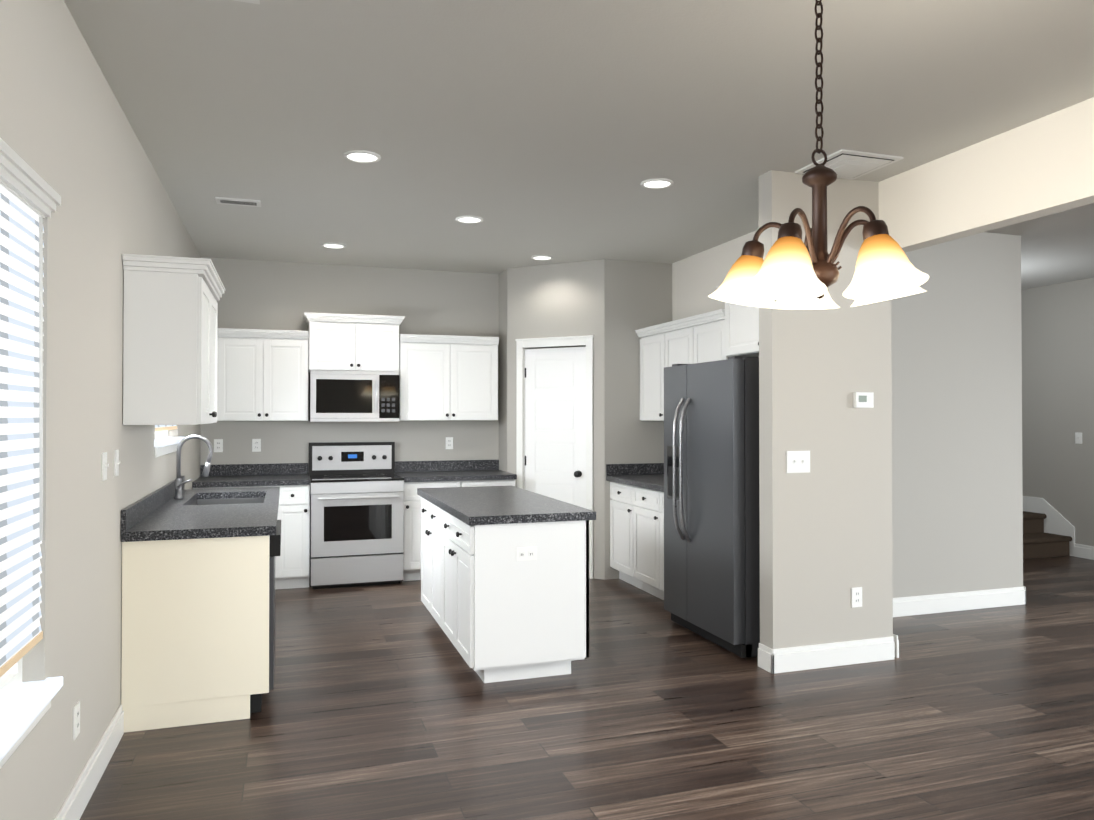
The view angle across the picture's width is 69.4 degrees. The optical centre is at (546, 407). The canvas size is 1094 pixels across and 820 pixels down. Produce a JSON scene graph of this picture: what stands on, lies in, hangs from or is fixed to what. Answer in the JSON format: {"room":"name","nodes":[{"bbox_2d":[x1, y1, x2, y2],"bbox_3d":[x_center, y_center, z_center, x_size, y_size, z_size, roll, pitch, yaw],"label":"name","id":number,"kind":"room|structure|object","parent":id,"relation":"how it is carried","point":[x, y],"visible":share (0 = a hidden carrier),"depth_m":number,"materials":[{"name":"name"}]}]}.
{"room":"kitchen and dining room","nodes":[
{"label":"kitchen and dining room","id":0,"kind":"room"},
{"bbox_2d":[0,0,200,819],"bbox_3d":[-1.136,0.037,0.969,0.120,2.840,12.710,0,-1,-18],"label":"wall","id":1,"kind":"structure","parent":0,"point":[68,135],"depth_m":2.86,"materials":[{"name":"grey paint"}]},
{"bbox_2d":[0,658,21,703],"bbox_3d":[-1.379,0.093,1.562,0.090,1.600,1.950,0,-1,-18],"label":"window","id":2,"kind":"structure","parent":1,"relation":"in","point":[10,680],"depth_m":2.37,"materials":[{"name":"white"}]},
{"bbox_2d":[0,138,60,676],"bbox_3d":[-1.287,0.013,1.593,0.077,1.391,1.910,0,-1,-18],"label":"window blinds","id":3,"kind":"object","parent":1,"relation":"attached to","point":[30,198],"visible":1,"depth_m":2.26,"materials":[{"name":"grey plastic"}]},
{"bbox_2d":[0,676,62,768],"bbox_3d":[-1.314,0.887,1.575,0.164,0.092,1.910,0,-1,-18],"label":"trim","id":4,"kind":"structure","parent":1,"relation":"attached to","point":[25,707],"depth_m":2.24,"materials":[{"name":"white wood"}]},
{"bbox_2d":[73,701,79,739],"bbox_3d":[-1.686,1.121,2.835,0.007,0.115,0.072,0,-1,-18],"label":"electrical outlet","id":5,"kind":"object","parent":1,"relation":"attached to","point":[76,720],"visible":1,"depth_m":2.82,"materials":[{"name":"white plastic"}]},
{"bbox_2d":[54,705,123,819],"bbox_3d":[-0.527,1.372,-0.676,0.016,0.135,8.990,0,-1,-18],"label":"baseboard","id":6,"kind":"structure","parent":1,"relation":"attached to","point":[79,796],"depth_m":3.03,"materials":[{"name":"white wood"}]},
{"bbox_2d":[102,452,108,480],"bbox_3d":[-1.816,0.240,3.254,0.017,0.115,0.072,0,-1,-18],"label":"light switch","id":7,"kind":"object","parent":1,"relation":"attached to","point":[105,465],"visible":0.98,"depth_m":3.24,"materials":[{"name":"white plastic"}]},
{"bbox_2d":[114,449,119,476],"bbox_3d":[-1.891,0.242,3.482,0.017,0.115,0.072,0,-1,-18],"label":"light switch","id":8,"kind":"object","parent":1,"relation":"attached to","point":[116,462],"visible":0.98,"depth_m":3.47,"materials":[{"name":"white plastic"}]},
{"bbox_2d":[155,430,167,438],"bbox_3d":[-2.497,-0.177,4.961,0.090,0.850,1.100,0,-1,-18],"label":"window","id":9,"kind":"structure","parent":1,"relation":"in","point":[161,434],"depth_m":5.15,"materials":[{"name":"white"}]},
{"bbox_2d":[155,425,176,431],"bbox_3d":[-2.420,-0.203,4.986,0.045,0.693,0.984,0,-1,-18],"label":"window blinds","id":10,"kind":"object","parent":1,"relation":"attached to","point":[158,428],"visible":0.08,"depth_m":4.90,"materials":[{"name":"white"}]},
{"bbox_2d":[154,437,184,457],"bbox_3d":[-2.432,0.242,4.978,0.164,0.092,1.060,0,-1,-18],"label":"trim","id":11,"kind":"structure","parent":1,"relation":"attached to","point":[165,445],"depth_m":4.82,"materials":[{"name":"white wood"}]},
{"bbox_2d":[122,254,225,424],"bbox_3d":[-1.898,-0.305,4.084,0.372,0.778,0.942,0,-1,-18],"label":"upper cabinet","id":12,"kind":"object","parent":1,"relation":"attached to","point":[170,319],"visible":1,"depth_m":3.68,"materials":[{"name":"white wood"}]},
{"bbox_2d":[200,257,585,476],"bbox_3d":[-1.062,0.105,7.620,4.180,2.840,0.120,0,-1,-18],"label":"wall","id":13,"kind":"structure","parent":0,"point":[268,295],"depth_m":7.33,"materials":[{"name":"grey paint"}]},
{"bbox_2d":[214,439,222,451],"bbox_3d":[-2.890,0.333,6.949,0.072,0.115,0.007,0,-1,-18],"label":"electrical outlet","id":14,"kind":"object","parent":13,"relation":"attached to","point":[218,445],"visible":1,"depth_m":6.95,"materials":[{"name":"white plastic"}]},
{"bbox_2d":[252,439,260,451],"bbox_3d":[-2.591,0.334,7.047,0.072,0.115,0.007,0,-1,-18],"label":"electrical outlet","id":15,"kind":"object","parent":13,"relation":"attached to","point":[256,445],"visible":1,"depth_m":7.04,"materials":[{"name":"white plastic"}]},
{"bbox_2d":[217,328,308,420],"bbox_3d":[-2.473,-0.276,6.897,0.740,0.778,0.372,0,-1,-18],"label":"upper cabinet","id":16,"kind":"object","parent":13,"relation":"attached to","point":[262,374],"visible":0.96,"depth_m":6.76,"materials":[{"name":"white wood"}]},
{"bbox_2d":[303,312,404,371],"bbox_3d":[-1.746,-0.574,7.140,0.866,0.498,0.372,0,-1,-18],"label":"upper cabinet","id":17,"kind":"object","parent":13,"relation":"attached to","point":[347,342],"visible":1,"depth_m":7.00,"materials":[{"name":"white wood"}]},
{"bbox_2d":[309,370,398,421],"bbox_3d":[-1.733,-0.099,7.095,0.760,0.442,0.456,0,-1,-18],"label":"microwave","id":18,"kind":"object","parent":17,"relation":"attached to","point":[346,396],"visible":1,"depth_m":6.92,"materials":[{"name":"grey"}]},
{"bbox_2d":[399,334,498,420],"bbox_3d":[-0.936,-0.271,7.404,0.916,0.778,0.372,0,-1,-18],"label":"upper cabinet","id":19,"kind":"object","parent":13,"relation":"attached to","point":[445,377],"visible":0.96,"depth_m":7.26,"materials":[{"name":"white wood"}]},
{"bbox_2d":[446,437,452,448],"bbox_3d":[-0.938,0.340,7.591,0.072,0.115,0.007,0,-1,-18],"label":"electrical outlet","id":20,"kind":"object","parent":13,"relation":"attached to","point":[449,442],"visible":1,"depth_m":7.59,"materials":[{"name":"white plastic"}]},
{"bbox_2d":[64,0,1093,289],"bbox_3d":[2.686,-1.402,3.048,9.230,0.080,14.600,0,-1,-18],"label":"ceiling","id":21,"kind":"structure","parent":0,"point":[556,130],"depth_m":3.58,"materials":[{"name":"white paint"}]},
{"bbox_2d":[215,197,260,206],"bbox_3d":[-2.001,-1.335,5.125,0.270,0.011,0.140,0,-1,-18],"label":"ceiling vent","id":22,"kind":"object","parent":21,"relation":"in","point":[238,201],"visible":1,"depth_m":5.10,"materials":[{"name":"white metal"}]},
{"bbox_2d":[234,0,259,3],"bbox_3d":[-1.071,-1.361,2.547,0.270,0.011,0.140,0,-1,-18],"label":"ceiling vent","id":23,"kind":"object","parent":21,"relation":"in","point":[253,1],"visible":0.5,"depth_m":2.64,"materials":[{"name":"white"}]},
{"bbox_2d":[321,243,345,248],"bbox_3d":[-1.743,-1.321,6.453,0.196,0.010,0.196,0,-1,-18],"label":"recessed light","id":24,"kind":"object","parent":21,"relation":"in","point":[333,245],"visible":1,"depth_m":6.44,"materials":[{"name":"white"}]},
{"bbox_2d":[343,150,380,162],"bbox_3d":[-0.991,-1.344,4.237,0.196,0.010,0.196,0,-1,-18],"label":"recessed light","id":25,"kind":"object","parent":21,"relation":"in","point":[361,156],"visible":0.98,"depth_m":4.23,"materials":[{"name":"white"}]},
{"bbox_2d":[456,216,482,222],"bbox_3d":[-0.548,-1.330,5.593,0.196,0.010,0.196,0,-1,-18],"label":"recessed light","id":26,"kind":"object","parent":21,"relation":"in","point":[468,219],"visible":0.96,"depth_m":5.59,"materials":[{"name":"white glass"}]},
{"bbox_2d":[531,255,552,259],"bbox_3d":[-0.044,-1.316,6.939,0.196,0.010,0.196,0,-1,-18],"label":"recessed light","id":27,"kind":"object","parent":21,"relation":"in","point":[541,257],"visible":1,"depth_m":6.93,"materials":[{"name":"white"}]},
{"bbox_2d":[641,178,673,188],"bbox_3d":[0.658,-1.339,4.727,0.196,0.010,0.196,0,-1,-18],"label":"recessed light","id":28,"kind":"object","parent":21,"relation":"in","point":[657,183],"visible":1,"depth_m":4.72,"materials":[{"name":"white glass"}]},
{"bbox_2d":[708,0,928,309],"bbox_3d":[0.749,-0.825,2.133,0.578,1.092,0.582,0,-1,-18],"label":"chandelier","id":29,"kind":"object","parent":21,"relation":"hanging from","point":[791,271],"visible":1,"depth_m":2.06,"materials":[{"name":"white glass"}]},
{"bbox_2d":[795,149,903,179],"bbox_3d":[1.664,-1.336,4.374,0.400,0.023,0.400,0,-1,-18],"label":"ceiling vent","id":30,"kind":"object","parent":21,"relation":"in","point":[847,164],"visible":0.79,"depth_m":4.30,"materials":[{"name":"white metal"}]},
{"bbox_2d":[878,97,1093,252],"bbox_3d":[3.409,-1.173,0.546,0.120,0.430,8.800,0,-1,-18],"label":"header beam","id":31,"kind":"structure","parent":21,"relation":"attached to","point":[1040,167],"depth_m":3.92,"materials":[{"name":"grey paint"}]},
{"bbox_2d":[499,259,671,579],"bbox_3d":[0.336,0.104,7.481,1.370,2.840,1.020,0,-1,-18],"label":"wall","id":32,"kind":"structure","parent":0,"point":[611,306],"depth_m":7.11,"materials":[{"name":"grey paint"}]},
{"bbox_2d":[515,335,593,578],"bbox_3d":[0.085,0.439,7.253,0.790,2.165,0.125,0,-1,27],"label":"door frame","id":33,"kind":"structure","parent":32,"relation":"attached to","point":[587,341],"depth_m":7.14,"materials":[{"name":"white wood"}]},
{"bbox_2d":[525,347,585,507],"bbox_3d":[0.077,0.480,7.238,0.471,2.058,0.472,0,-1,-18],"label":"pantry door","id":34,"kind":"structure","parent":32,"relation":"in","point":[555,423],"depth_m":7.23,"materials":[{"name":"white wood"}]},
{"bbox_2d":[606,463,663,474],"bbox_3d":[0.826,0.550,7.087,0.635,0.100,0.020,0,-1,-18],"label":"backsplash","id":35,"kind":"structure","parent":32,"relation":"attached to","point":[640,468],"depth_m":7.07,"materials":[{"name":"grey stone"}]},
{"bbox_2d":[80,556,1093,819],"bbox_3d":[2.686,1.508,3.018,9.230,0.060,14.600,0,-1,-18],"label":"floor","id":36,"kind":"structure","parent":0,"point":[382,702],"depth_m":3.63,"materials":[{"name":"brown wood"}]},
{"bbox_2d":[121,476,280,732],"bbox_3d":[-1.947,0.985,4.719,0.685,1.020,2.180,0,-1,-18],"label":"base cabinet","id":37,"kind":"object","parent":36,"relation":"on","point":[198,606],"visible":0.92,"depth_m":3.72,"materials":[{"name":"beige wood"}]},
{"bbox_2d":[174,435,212,498],"bbox_3d":[-2.246,0.374,5.015,0.231,0.407,0.098,0,-1,-18],"label":"faucet","id":38,"kind":"object","parent":37,"relation":"on","point":[179,483],"visible":1,"depth_m":5.01,"materials":[{"name":"silver metal"}]},
{"bbox_2d":[192,463,309,588],"bbox_3d":[-2.496,1.006,6.728,0.899,1.020,0.655,0,-1,-18],"label":"base cabinet","id":39,"kind":"object","parent":36,"relation":"on","point":[292,560],"visible":0.33,"depth_m":6.57,"materials":[{"name":"white wood"}]},
{"bbox_2d":[309,442,403,588],"bbox_3d":[-1.685,0.916,6.939,0.766,1.205,0.763,0,-1,-18],"label":"range","id":40,"kind":"object","parent":36,"relation":"on","point":[356,514],"visible":0.98,"depth_m":6.67,"materials":[{"name":"grey metal"}]},
{"bbox_2d":[395,460,516,580],"bbox_3d":[-0.854,1.012,7.268,1.013,1.020,0.655,0,-1,-18],"label":"base cabinet","id":41,"kind":"object","parent":36,"relation":"on","point":[415,475],"visible":0.31,"depth_m":6.98,"materials":[{"name":"white wood"}]},
{"bbox_2d":[417,494,588,682],"bbox_3d":[-0.356,1.061,5.039,0.696,0.875,1.666,0,-1,-18],"label":"kitchen island","id":42,"kind":"object","parent":36,"relation":"on","point":[504,583],"depth_m":4.29,"materials":[{"name":"white wood"}]},
{"bbox_2d":[417,486,595,525],"bbox_3d":[-0.337,0.601,5.053,0.715,0.045,1.720,0,-1,-18],"label":"island countertop","id":43,"kind":"structure","parent":42,"relation":"on","point":[480,505],"depth_m":4.60,"materials":[{"name":"grey stone"}]},
{"bbox_2d":[610,483,625,581],"bbox_3d":[0.937,1.080,6.836,0.620,0.875,0.557,0,-1,-18],"label":"base cabinet","id":44,"kind":"object","parent":36,"relation":"on","point":[617,491],"depth_m":6.84,"materials":[{"name":"white wood"}]},
{"bbox_2d":[626,487,653,594],"bbox_3d":[1.082,1.075,6.395,0.620,0.875,0.619,0,-1,-18],"label":"base cabinet","id":45,"kind":"object","parent":36,"relation":"on","point":[637,526],"depth_m":6.42,"materials":[{"name":"white wood"}]},
{"bbox_2d":[606,475,663,490],"bbox_3d":[1.065,0.615,6.394,0.655,0.045,1.485,0,-1,-18],"label":"countertop","id":46,"kind":"structure","parent":45,"relation":"on","point":[651,482],"depth_m":6.55,"materials":[{"name":"grey stone"}]},
{"bbox_2d":[654,491,663,599],"bbox_3d":[1.227,1.071,5.954,0.620,0.875,0.557,0,-1,-18],"label":"base cabinet","id":47,"kind":"object","parent":36,"relation":"on","point":[658,495],"depth_m":6.08,"materials":[{"name":"white wood"}]},
{"bbox_2d":[664,356,759,657],"bbox_3d":[1.309,0.598,5.201,0.899,1.805,0.910,0,-1,-18],"label":"fridge","id":48,"kind":"object","parent":36,"relation":"on","point":[711,517],"visible":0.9,"depth_m":4.87,"materials":[{"name":"grey metal"}]},
{"bbox_2d":[1023,511,1071,558],"bbox_3d":[4.670,1.335,8.736,1.056,0.403,1.582,0,-1,-18],"label":"stairs","id":49,"kind":"structure","parent":36,"relation":"on","point":[1038,542],"depth_m":8.13,"materials":[{"name":"brown carpet"}]},
{"bbox_2d":[672,230,758,320],"bbox_3d":[1.438,0.094,6.517,0.120,2.840,3.540,0,-1,-18],"label":"wall","id":50,"kind":"structure","parent":0,"point":[698,279],"depth_m":6.70,"materials":[{"name":"grey paint"}]},
{"bbox_2d":[639,329,658,420],"bbox_3d":[1.075,-0.279,6.895,0.330,0.785,0.557,0,-1,-18],"label":"upper cabinet","id":51,"kind":"object","parent":50,"relation":"attached to","point":[649,341],"depth_m":6.91,"materials":[{"name":"white wood"}]},
{"bbox_2d":[659,321,686,420],"bbox_3d":[1.220,-0.284,6.454,0.330,0.785,0.619,0,-1,-18],"label":"upper cabinet","id":52,"kind":"object","parent":50,"relation":"attached to","point":[672,338],"depth_m":6.54,"materials":[{"name":"white wood"}]},
{"bbox_2d":[687,309,727,363],"bbox_3d":[1.365,-0.288,6.014,0.330,0.785,0.557,0,-1,-18],"label":"upper cabinet","id":53,"kind":"object","parent":50,"relation":"attached to","point":[699,338],"depth_m":5.97,"materials":[{"name":"white wood"}]},
{"bbox_2d":[716,286,758,356],"bbox_3d":[1.577,-0.628,5.275,0.392,0.508,1.060,0,-1,-18],"label":"upper cabinet","id":54,"kind":"object","parent":50,"relation":"attached to","point":[741,330],"visible":0.08,"depth_m":5.49,"materials":[{"name":"white wood"}]},
{"bbox_2d":[759,170,892,648],"bbox_3d":[1.646,0.075,4.654,0.830,2.840,0.130,0,-1,-18],"label":"wall","id":55,"kind":"structure","parent":0,"point":[825,534],"depth_m":4.58,"materials":[{"name":"grey paint"}]},
{"bbox_2d":[786,451,809,472],"bbox_3d":[1.437,0.308,4.504,0.155,0.125,0.017,0,-1,-18],"label":"light switch","id":56,"kind":"object","parent":55,"relation":"attached to","point":[798,461],"visible":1,"depth_m":4.51,"materials":[{"name":"white plastic"}]},
{"bbox_2d":[851,587,861,607],"bbox_3d":[1.815,1.109,4.626,0.072,0.115,0.007,0,-1,-18],"label":"outlet","id":57,"kind":"object","parent":55,"relation":"attached to","point":[856,592],"visible":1,"depth_m":4.62,"materials":[{"name":"white plastic"}]},
{"bbox_2d":[853,392,873,407],"bbox_3d":[1.860,-0.045,4.642,0.124,0.090,0.027,0,-1,-18],"label":"thermostat","id":58,"kind":"object","parent":55,"relation":"attached to","point":[863,399],"visible":1,"depth_m":4.63,"materials":[{"name":"white plastic"}]},
{"bbox_2d":[762,634,898,673],"bbox_3d":[1.680,1.426,4.585,0.892,0.135,0.036,0,-1,-18],"label":"baseboard","id":59,"kind":"structure","parent":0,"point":[772,661],"depth_m":4.55,"materials":[{"name":"white wood"}]},
{"bbox_2d":[891,232,1022,597],"bbox_3d":[2.732,0.087,5.848,1.920,2.840,0.120,0,-1,-18],"label":"wall","id":60,"kind":"structure","parent":0,"point":[957,488],"depth_m":5.90,"materials":[{"name":"grey paint"}]},
{"bbox_2d":[893,586,1025,616],"bbox_3d":[2.761,1.439,5.772,1.936,0.135,0.016,0,-1,-18],"label":"baseboard","id":61,"kind":"structure","parent":60,"relation":"attached to","point":[970,600],"depth_m":5.86,"materials":[{"name":"white wood"}]},
{"bbox_2d":[1021,278,1093,545],"bbox_3d":[6.746,0.072,4.370,0.120,2.840,14.000,0,-1,-18],"label":"wall","id":62,"kind":"structure","parent":0,"point":[1057,322],"depth_m":8.29,"materials":[{"name":"grey paint"}]},
{"bbox_2d":[1023,496,1074,555],"bbox_3d":[5.182,1.256,8.896,0.012,0.565,1.600,0,-1,-18],"label":"trim","id":63,"kind":"structure","parent":62,"relation":"attached to","point":[1056,522],"depth_m":8.38,"materials":[{"name":"white wood"}]},
{"bbox_2d":[1075,432,1081,443],"bbox_3d":[5.445,0.310,8.098,0.017,0.115,0.072,0,-1,-18],"label":"light switch","id":64,"kind":"object","parent":62,"relation":"attached to","point":[1078,437],"visible":1,"depth_m":8.10,"materials":[{"name":"white plastic"}]},
{"bbox_2d":[1074,543,1093,559],"bbox_3d":[7.151,1.409,2.910,0.016,0.135,11.000,0,-1,-18],"label":"baseboard","id":65,"kind":"structure","parent":62,"relation":"attached to","point":[1082,551],"depth_m":8.03,"materials":[{"name":"white wood"}]}
]}

